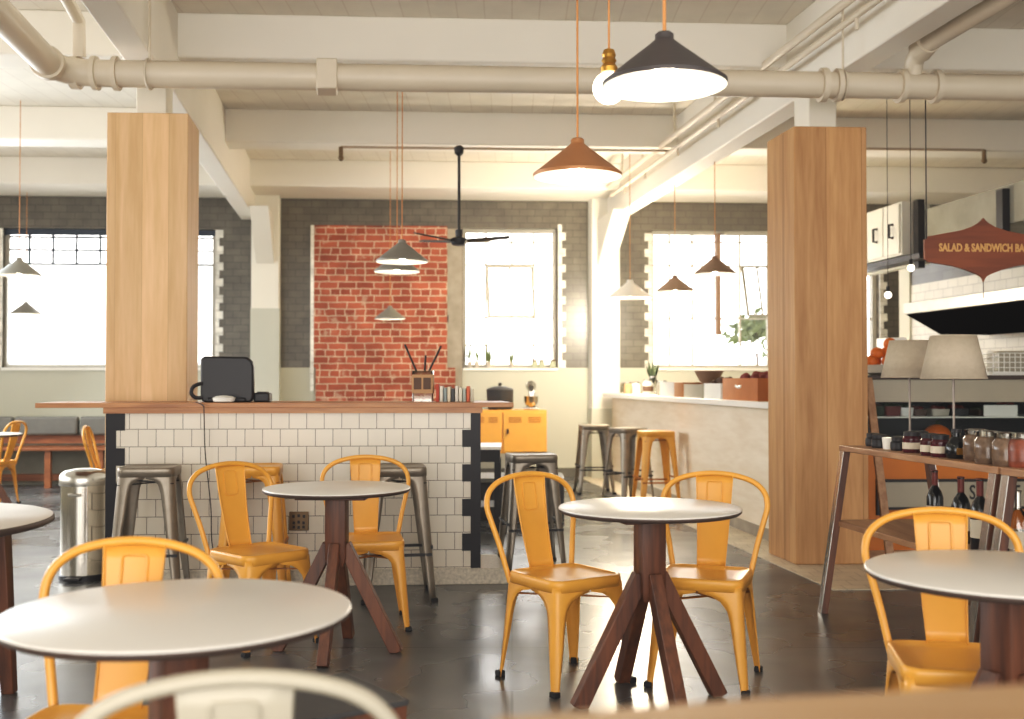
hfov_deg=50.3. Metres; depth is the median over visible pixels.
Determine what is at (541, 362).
jar
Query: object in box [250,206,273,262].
column
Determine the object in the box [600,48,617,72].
socket
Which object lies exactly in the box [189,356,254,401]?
cash register
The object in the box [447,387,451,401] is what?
book
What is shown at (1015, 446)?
jar
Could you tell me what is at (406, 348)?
stirrer
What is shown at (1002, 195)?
trim
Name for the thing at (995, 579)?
round table
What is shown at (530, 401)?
bowl
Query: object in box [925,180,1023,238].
wall
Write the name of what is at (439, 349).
stirrer
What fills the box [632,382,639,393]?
jar
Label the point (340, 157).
conduit pipe
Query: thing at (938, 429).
squash
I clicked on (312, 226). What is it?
trim
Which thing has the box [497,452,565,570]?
bar stool
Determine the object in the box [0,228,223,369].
window
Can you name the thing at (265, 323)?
column
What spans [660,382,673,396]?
tin
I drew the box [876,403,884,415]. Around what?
tub
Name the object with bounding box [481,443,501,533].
table
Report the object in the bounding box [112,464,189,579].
bar stool
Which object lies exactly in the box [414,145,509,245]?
ceiling fan
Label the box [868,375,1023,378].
countertop
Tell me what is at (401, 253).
pendant lamp
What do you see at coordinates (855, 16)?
conduit pipe
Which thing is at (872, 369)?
fruit bowl
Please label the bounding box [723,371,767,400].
wooden crate
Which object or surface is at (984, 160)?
conduit pipe
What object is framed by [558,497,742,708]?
round table
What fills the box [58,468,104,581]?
pedal bin
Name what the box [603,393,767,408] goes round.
countertop
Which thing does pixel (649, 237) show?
window
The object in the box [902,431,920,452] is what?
jam jar
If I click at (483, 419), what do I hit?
vent
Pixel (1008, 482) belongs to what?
display table
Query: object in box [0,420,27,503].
metal chair
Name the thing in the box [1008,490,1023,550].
wine bottle
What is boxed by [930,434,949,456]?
jam jar
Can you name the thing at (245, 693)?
metal chair
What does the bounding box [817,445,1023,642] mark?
display table
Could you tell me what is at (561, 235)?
window
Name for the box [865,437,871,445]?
jar
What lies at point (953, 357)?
table lamp
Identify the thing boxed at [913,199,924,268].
trim
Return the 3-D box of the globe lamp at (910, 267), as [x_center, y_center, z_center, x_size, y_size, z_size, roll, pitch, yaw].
[2.750,-1.573,7.531,0.047,1.932,0.046,0,-1,0]
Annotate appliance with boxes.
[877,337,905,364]
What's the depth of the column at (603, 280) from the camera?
14.09 m
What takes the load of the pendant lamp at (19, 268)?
hanging from the ceiling
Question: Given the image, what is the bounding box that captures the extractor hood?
[904,287,1023,334]
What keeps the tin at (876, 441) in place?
on the display table at (898, 531)
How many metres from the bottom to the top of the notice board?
0.265 m
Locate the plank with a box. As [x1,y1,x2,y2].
[868,377,893,553]
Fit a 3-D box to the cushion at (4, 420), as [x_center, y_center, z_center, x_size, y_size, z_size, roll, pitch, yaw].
[-6.394,0.801,13.150,0.755,0.228,0.131,0,-1,-3]
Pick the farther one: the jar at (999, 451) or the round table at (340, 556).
the round table at (340, 556)
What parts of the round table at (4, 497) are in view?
leg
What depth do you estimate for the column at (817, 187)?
7.51 m
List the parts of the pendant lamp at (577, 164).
lamp shade, cord, bulb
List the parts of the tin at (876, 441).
lid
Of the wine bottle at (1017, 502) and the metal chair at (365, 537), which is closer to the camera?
the wine bottle at (1017, 502)
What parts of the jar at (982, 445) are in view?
lid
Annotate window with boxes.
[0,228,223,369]
[463,224,565,370]
[644,231,887,370]
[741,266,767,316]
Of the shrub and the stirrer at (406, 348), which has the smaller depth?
the stirrer at (406, 348)
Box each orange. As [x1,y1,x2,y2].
[868,355,877,364]
[870,347,883,358]
[883,337,894,347]
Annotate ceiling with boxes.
[0,0,1023,167]
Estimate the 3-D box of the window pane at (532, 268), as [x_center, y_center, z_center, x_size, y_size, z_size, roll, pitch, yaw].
[-0.018,-0.889,14.262,0.645,0.698,0.256,0,-1,-3]
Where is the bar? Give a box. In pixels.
[35,401,513,585]
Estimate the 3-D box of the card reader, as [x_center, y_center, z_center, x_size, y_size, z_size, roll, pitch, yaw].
[-1.588,0.238,6.951,0.100,0.066,0.100,0,-1,0]
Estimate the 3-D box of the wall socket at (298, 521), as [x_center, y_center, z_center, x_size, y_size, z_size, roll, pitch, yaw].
[-1.314,0.997,6.722,0.120,0.116,0.013,0,-1,0]
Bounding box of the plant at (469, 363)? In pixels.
[465,344,473,367]
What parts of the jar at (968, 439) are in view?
lid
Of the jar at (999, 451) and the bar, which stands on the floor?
the bar
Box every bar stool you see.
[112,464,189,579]
[216,463,290,581]
[361,463,437,604]
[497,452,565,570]
[572,424,616,494]
[601,427,653,497]
[632,430,680,497]
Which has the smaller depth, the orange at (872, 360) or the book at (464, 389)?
the book at (464, 389)
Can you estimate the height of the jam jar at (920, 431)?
0.107 m
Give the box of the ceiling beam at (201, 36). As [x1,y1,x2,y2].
[0,10,1023,74]
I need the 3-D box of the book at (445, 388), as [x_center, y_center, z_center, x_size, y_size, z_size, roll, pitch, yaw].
[-0.430,0.228,7.069,0.020,0.091,0.122,0,-1,0]
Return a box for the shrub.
[721,307,765,364]
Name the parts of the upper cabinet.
handle, door, handle, door, rail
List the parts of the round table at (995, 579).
leg, leg, post, leg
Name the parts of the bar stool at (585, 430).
leg, leg, seat, leg, leg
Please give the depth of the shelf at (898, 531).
5.62 m
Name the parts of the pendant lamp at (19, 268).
cord, lamp shade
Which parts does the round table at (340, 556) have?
leg, leg, mounting plate, post, leg, leg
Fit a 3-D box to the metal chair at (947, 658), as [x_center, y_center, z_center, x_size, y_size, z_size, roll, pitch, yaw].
[1.332,0.901,3.270,0.492,0.863,0.506,0,-1,11]
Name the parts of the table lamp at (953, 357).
stem, lamp shade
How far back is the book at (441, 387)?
7.01 m
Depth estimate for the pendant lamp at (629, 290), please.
11.83 m
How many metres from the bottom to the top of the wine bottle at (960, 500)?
0.312 m
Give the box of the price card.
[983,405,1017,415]
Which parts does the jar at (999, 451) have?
lid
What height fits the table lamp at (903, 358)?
0.568 m
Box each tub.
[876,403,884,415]
[881,402,900,415]
[898,403,913,415]
[912,406,926,415]
[923,405,949,415]
[946,404,969,415]
[969,406,982,415]
[993,402,1018,407]
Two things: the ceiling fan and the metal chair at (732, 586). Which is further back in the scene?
the ceiling fan
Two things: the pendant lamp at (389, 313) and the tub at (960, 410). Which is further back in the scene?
the pendant lamp at (389, 313)
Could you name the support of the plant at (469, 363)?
on the window at (561, 235)
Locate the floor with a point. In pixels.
(445, 667)
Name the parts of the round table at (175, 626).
post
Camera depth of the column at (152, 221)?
7.25 m
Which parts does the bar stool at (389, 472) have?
leg, seat, leg, leg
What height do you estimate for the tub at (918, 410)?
0.077 m
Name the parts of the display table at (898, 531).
leg, leg, leg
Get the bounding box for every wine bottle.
[926,470,943,506]
[951,476,970,543]
[970,478,984,549]
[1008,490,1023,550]
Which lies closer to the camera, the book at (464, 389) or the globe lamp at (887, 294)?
the book at (464, 389)
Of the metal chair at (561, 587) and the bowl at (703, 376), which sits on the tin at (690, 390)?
the bowl at (703, 376)
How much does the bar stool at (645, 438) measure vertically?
0.769 m
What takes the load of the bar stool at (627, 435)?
on the floor
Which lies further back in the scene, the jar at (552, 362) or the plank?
the jar at (552, 362)
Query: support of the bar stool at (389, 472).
on the floor
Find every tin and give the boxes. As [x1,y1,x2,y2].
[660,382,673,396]
[674,382,701,396]
[684,384,703,397]
[704,376,731,398]
[865,433,879,445]
[871,434,886,447]
[890,436,903,450]
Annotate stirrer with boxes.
[404,344,416,372]
[424,355,426,370]
[428,346,441,371]
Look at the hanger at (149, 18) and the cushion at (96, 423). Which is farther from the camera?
the cushion at (96, 423)
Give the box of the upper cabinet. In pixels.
[867,202,925,272]
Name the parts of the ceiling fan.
blade, blade, rod, blade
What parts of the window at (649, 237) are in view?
sill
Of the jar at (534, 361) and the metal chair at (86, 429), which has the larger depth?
the jar at (534, 361)
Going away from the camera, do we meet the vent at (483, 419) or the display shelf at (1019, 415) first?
the display shelf at (1019, 415)
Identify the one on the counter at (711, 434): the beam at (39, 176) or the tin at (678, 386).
the tin at (678, 386)
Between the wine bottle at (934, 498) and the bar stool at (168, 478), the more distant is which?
the bar stool at (168, 478)
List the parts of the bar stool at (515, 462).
leg, leg, seat, leg, leg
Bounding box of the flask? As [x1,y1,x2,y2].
[945,429,962,458]
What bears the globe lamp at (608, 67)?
hanging from the ceiling
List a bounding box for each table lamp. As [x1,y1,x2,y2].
[881,340,928,430]
[920,334,987,428]
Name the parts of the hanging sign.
cord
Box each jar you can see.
[532,359,537,367]
[539,359,544,367]
[550,360,555,367]
[624,382,631,393]
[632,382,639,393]
[643,380,652,394]
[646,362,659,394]
[657,380,666,395]
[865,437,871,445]
[871,438,882,447]
[890,441,901,450]
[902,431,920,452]
[916,430,927,438]
[920,433,935,455]
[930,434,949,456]
[962,428,988,460]
[974,430,1000,463]
[991,432,1019,466]
[1008,432,1023,467]
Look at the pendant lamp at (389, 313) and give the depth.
12.66 m
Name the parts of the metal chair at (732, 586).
leg, leg, seat, backrest, frame, leg, leg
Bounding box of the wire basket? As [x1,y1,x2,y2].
[982,351,1023,374]
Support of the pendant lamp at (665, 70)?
hanging from the ceiling
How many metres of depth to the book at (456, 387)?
7.01 m
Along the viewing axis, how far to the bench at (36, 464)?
13.23 m
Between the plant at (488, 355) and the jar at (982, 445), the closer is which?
the jar at (982, 445)
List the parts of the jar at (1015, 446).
lid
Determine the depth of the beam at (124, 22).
8.07 m
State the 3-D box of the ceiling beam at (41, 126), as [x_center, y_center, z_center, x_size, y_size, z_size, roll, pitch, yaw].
[-0.093,-2.307,11.094,14.450,0.330,0.352,0,-1,-3]
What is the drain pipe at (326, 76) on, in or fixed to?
hanging from the hanger at (149, 18)
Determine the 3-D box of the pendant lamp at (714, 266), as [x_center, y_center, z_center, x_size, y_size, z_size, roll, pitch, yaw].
[1.921,-1.647,10.333,0.400,1.679,0.400,0,-1,0]
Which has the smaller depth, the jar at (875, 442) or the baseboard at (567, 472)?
the jar at (875, 442)
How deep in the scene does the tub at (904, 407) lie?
8.33 m
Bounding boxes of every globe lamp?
[593,0,619,104]
[884,99,891,297]
[907,100,914,270]
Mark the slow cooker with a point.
(496, 393)
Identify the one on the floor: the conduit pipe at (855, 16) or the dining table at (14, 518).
the dining table at (14, 518)
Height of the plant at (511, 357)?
0.228 m
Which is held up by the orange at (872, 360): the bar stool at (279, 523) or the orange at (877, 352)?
the orange at (877, 352)
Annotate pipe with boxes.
[0,0,1023,103]
[60,0,85,58]
[338,146,668,160]
[606,0,855,188]
[609,0,882,196]
[866,147,986,163]
[904,0,1019,74]
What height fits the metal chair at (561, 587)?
0.863 m
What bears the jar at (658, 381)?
on the counter at (711, 434)
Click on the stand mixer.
(531, 400)
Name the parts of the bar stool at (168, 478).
leg, leg, seat, leg, leg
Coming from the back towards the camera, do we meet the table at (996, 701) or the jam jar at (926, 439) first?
the jam jar at (926, 439)
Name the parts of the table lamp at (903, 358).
lamp shade, stem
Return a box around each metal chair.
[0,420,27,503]
[26,536,223,718]
[77,668,397,718]
[82,425,104,469]
[187,461,318,657]
[320,455,411,631]
[484,471,636,698]
[644,470,769,696]
[861,507,1023,690]
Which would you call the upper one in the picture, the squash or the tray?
the tray
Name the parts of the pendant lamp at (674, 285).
cord, lamp shade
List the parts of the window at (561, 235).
sill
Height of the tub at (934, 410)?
0.082 m
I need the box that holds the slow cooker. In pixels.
[486,383,513,409]
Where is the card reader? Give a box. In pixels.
[254,392,271,401]
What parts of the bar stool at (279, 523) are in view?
leg, leg, seat, leg, leg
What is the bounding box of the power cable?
[196,402,212,547]
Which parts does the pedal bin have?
handle, lid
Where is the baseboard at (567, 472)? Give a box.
[481,468,585,476]
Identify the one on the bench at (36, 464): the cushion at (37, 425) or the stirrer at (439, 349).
the cushion at (37, 425)
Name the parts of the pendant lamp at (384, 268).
lamp shade, cord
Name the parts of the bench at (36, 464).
rail, leg, rail, panel, seat, leg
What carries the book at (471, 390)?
on the bar
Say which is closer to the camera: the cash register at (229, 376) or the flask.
the flask
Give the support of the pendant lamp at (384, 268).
hanging from the ceiling
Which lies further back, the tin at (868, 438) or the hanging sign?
the hanging sign
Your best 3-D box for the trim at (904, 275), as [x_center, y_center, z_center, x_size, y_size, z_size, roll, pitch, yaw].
[4.830,0.167,13.148,0.190,2.700,0.268,0,-1,-8]
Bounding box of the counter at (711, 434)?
[603,393,768,540]
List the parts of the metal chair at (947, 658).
leg, leg, seat, backrest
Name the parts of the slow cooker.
lid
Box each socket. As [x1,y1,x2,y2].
[289,512,308,530]
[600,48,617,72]
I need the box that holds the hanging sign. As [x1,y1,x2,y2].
[923,100,1023,297]
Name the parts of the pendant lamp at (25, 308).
lamp shade, cord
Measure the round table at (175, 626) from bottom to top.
0.767 m
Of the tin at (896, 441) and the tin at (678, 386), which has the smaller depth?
the tin at (896, 441)
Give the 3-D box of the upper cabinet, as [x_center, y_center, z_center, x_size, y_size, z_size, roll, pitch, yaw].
[4.141,-1.350,11.974,0.260,0.650,1.580,0,-1,-8]
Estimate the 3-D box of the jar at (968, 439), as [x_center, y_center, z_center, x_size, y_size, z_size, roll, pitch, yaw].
[2.080,0.381,4.879,0.116,0.142,0.118,-1,-1,41]
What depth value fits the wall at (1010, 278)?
11.94 m
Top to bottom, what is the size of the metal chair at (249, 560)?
0.863 m
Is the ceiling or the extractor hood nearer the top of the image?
the ceiling
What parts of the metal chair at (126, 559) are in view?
seat, backrest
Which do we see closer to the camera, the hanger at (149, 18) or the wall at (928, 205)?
the hanger at (149, 18)
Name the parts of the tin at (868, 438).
lid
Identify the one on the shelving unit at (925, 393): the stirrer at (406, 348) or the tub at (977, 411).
the tub at (977, 411)
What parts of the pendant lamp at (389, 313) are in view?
lamp shade, cord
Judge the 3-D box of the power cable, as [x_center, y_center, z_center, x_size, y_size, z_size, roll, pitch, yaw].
[-1.876,0.783,6.637,0.191,1.052,0.072,-1,-1,25]
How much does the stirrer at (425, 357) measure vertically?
0.112 m
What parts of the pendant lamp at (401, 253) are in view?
lamp shade, cord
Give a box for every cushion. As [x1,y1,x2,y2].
[0,416,14,431]
[15,416,79,434]
[80,416,104,434]
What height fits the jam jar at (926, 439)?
0.107 m
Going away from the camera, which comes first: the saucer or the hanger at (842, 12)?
the saucer
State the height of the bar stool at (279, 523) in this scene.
0.769 m
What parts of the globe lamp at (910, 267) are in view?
cord, bulb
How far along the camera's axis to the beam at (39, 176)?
13.45 m
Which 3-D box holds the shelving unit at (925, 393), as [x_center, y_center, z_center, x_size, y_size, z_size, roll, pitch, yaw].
[3.772,0.775,8.522,2.898,1.299,0.785,0,-1,-3]
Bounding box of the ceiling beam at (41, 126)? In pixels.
[0,106,1023,158]
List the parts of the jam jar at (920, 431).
lid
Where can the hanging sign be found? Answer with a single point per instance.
(983, 249)
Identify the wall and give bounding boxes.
[0,196,938,475]
[867,204,929,275]
[911,263,1023,371]
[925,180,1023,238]
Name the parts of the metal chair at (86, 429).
backrest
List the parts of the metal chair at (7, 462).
leg, seat, backrest, leg, frame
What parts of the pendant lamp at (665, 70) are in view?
cord, bulb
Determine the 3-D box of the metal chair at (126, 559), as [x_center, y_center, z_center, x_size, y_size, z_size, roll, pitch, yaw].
[-0.997,0.888,2.601,0.492,0.863,0.506,0,-1,4]
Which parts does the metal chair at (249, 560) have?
leg, frame, backrest, leg, seat, leg, leg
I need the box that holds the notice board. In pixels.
[876,478,1023,514]
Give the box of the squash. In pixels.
[924,421,950,438]
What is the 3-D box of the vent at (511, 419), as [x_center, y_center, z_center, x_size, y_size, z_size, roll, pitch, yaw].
[0.155,0.730,13.187,0.389,0.062,0.006,0,-1,-3]
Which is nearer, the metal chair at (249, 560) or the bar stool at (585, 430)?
the metal chair at (249, 560)
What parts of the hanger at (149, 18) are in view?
rod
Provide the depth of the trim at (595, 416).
14.05 m
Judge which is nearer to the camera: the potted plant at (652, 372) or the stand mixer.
the potted plant at (652, 372)
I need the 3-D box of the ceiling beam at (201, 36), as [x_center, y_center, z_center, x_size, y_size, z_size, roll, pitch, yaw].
[0.300,-2.360,8.284,14.452,0.330,0.372,0,-1,-3]
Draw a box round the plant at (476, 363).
[472,345,480,367]
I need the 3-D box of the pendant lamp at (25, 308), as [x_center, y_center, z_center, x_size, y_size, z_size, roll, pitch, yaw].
[-6.070,-1.495,13.630,0.360,1.858,0.360,0,-1,0]
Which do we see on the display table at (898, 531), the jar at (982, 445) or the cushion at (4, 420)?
the jar at (982, 445)
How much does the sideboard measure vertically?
0.907 m
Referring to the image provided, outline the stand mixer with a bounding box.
[524,381,537,409]
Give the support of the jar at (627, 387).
on the counter at (711, 434)
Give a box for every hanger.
[143,0,153,90]
[841,10,848,100]
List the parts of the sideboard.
door, door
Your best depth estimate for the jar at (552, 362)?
14.28 m
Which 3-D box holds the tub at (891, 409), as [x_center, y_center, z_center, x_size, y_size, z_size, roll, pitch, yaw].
[2.908,0.381,8.419,0.133,0.105,0.200,0,-1,0]
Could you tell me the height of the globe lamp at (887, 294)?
1.991 m
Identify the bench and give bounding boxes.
[0,435,104,487]
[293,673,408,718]
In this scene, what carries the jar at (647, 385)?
on the counter at (711, 434)
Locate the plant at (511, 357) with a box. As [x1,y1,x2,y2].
[509,351,515,367]
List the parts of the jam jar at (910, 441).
lid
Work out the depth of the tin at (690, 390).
10.30 m
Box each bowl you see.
[524,396,537,406]
[694,371,723,383]
[868,365,882,374]
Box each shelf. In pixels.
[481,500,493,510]
[839,519,1023,551]
[877,414,1023,417]
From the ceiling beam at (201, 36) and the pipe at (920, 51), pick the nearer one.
the pipe at (920, 51)
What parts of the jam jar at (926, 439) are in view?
lid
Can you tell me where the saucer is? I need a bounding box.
[212,395,234,402]
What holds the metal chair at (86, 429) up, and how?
on the floor
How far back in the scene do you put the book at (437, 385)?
7.01 m
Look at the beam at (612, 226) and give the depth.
13.69 m
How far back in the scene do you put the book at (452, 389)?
7.01 m
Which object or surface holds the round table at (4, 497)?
on the floor
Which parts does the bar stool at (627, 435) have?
leg, leg, seat, leg, leg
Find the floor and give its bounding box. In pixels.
[0,476,970,718]
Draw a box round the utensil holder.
[412,371,433,401]
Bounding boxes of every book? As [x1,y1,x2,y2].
[436,384,439,401]
[440,386,443,401]
[444,387,446,401]
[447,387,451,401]
[451,388,454,401]
[455,386,458,401]
[459,387,462,401]
[463,388,466,401]
[467,386,469,401]
[470,389,473,401]
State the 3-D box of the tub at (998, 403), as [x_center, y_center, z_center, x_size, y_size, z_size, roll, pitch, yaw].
[3.839,0.378,8.473,0.119,0.113,0.200,0,-1,0]
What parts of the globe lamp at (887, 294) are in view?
cord, bulb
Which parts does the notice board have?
panel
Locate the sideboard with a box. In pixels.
[481,409,546,470]
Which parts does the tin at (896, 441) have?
lid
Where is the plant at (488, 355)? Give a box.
[486,345,491,367]
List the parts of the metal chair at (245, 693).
backrest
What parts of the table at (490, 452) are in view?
leg, leg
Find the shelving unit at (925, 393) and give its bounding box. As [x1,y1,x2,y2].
[868,375,1023,549]
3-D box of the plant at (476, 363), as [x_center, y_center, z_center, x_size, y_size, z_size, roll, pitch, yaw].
[-0.460,-0.062,14.257,0.091,0.344,0.078,1,-1,-44]
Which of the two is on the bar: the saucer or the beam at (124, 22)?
the saucer
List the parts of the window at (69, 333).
sill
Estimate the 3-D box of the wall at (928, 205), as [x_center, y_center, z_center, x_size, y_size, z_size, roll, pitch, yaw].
[4.290,-1.320,12.237,0.100,0.640,1.371,0,-1,-8]
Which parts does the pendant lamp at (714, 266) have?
cord, lamp shade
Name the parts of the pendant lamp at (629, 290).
cord, lamp shade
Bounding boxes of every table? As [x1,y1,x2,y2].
[0,432,21,502]
[0,503,54,693]
[0,578,351,718]
[262,480,409,667]
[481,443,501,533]
[495,684,1023,718]
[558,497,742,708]
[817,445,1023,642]
[864,550,1023,686]
[979,467,1023,642]
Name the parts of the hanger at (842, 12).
rod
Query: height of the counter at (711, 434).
1.094 m
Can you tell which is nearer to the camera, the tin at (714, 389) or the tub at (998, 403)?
the tub at (998, 403)
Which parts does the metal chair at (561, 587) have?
leg, frame, backrest, leg, seat, leg, leg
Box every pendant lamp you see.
[0,100,41,277]
[10,216,41,314]
[374,92,419,273]
[374,151,404,319]
[376,92,427,264]
[533,0,621,184]
[602,0,727,102]
[609,154,650,299]
[656,184,693,292]
[694,162,736,275]
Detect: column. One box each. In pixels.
[105,88,198,465]
[767,98,868,564]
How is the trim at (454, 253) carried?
attached to the wall at (563, 393)
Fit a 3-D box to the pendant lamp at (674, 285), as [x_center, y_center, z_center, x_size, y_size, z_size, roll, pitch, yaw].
[1.722,-1.590,11.532,0.400,1.747,0.400,0,-1,0]
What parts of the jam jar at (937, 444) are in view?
lid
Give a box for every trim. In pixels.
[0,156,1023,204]
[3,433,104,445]
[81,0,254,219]
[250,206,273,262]
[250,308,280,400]
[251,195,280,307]
[310,225,313,390]
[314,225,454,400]
[447,229,461,387]
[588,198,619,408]
[588,408,611,477]
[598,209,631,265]
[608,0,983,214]
[899,269,910,339]
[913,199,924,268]
[996,188,1009,230]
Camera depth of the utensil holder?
6.99 m
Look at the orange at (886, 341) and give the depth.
8.29 m
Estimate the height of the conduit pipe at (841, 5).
0.340 m
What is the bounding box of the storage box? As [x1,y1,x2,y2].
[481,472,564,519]
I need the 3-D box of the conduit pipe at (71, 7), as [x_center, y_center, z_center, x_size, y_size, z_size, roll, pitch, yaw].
[-2.322,-2.083,4.072,0.109,0.345,5.440,0,-1,-8]
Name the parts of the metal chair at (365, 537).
backrest, frame, seat, leg, leg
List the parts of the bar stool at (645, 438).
leg, leg, seat, leg, leg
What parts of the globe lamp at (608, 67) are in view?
bulb, cord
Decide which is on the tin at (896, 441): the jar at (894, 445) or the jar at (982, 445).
the jar at (894, 445)
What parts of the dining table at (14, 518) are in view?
leg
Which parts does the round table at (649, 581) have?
leg, leg, post, leg, leg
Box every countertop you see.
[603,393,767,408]
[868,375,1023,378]
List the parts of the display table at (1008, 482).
leg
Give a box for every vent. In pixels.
[481,417,497,422]
[509,417,540,421]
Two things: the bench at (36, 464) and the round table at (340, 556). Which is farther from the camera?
the bench at (36, 464)
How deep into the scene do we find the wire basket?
8.38 m
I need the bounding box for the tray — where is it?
[987,371,1023,374]
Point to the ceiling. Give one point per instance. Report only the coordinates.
(16, 84)
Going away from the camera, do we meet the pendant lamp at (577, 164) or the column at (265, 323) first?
the pendant lamp at (577, 164)

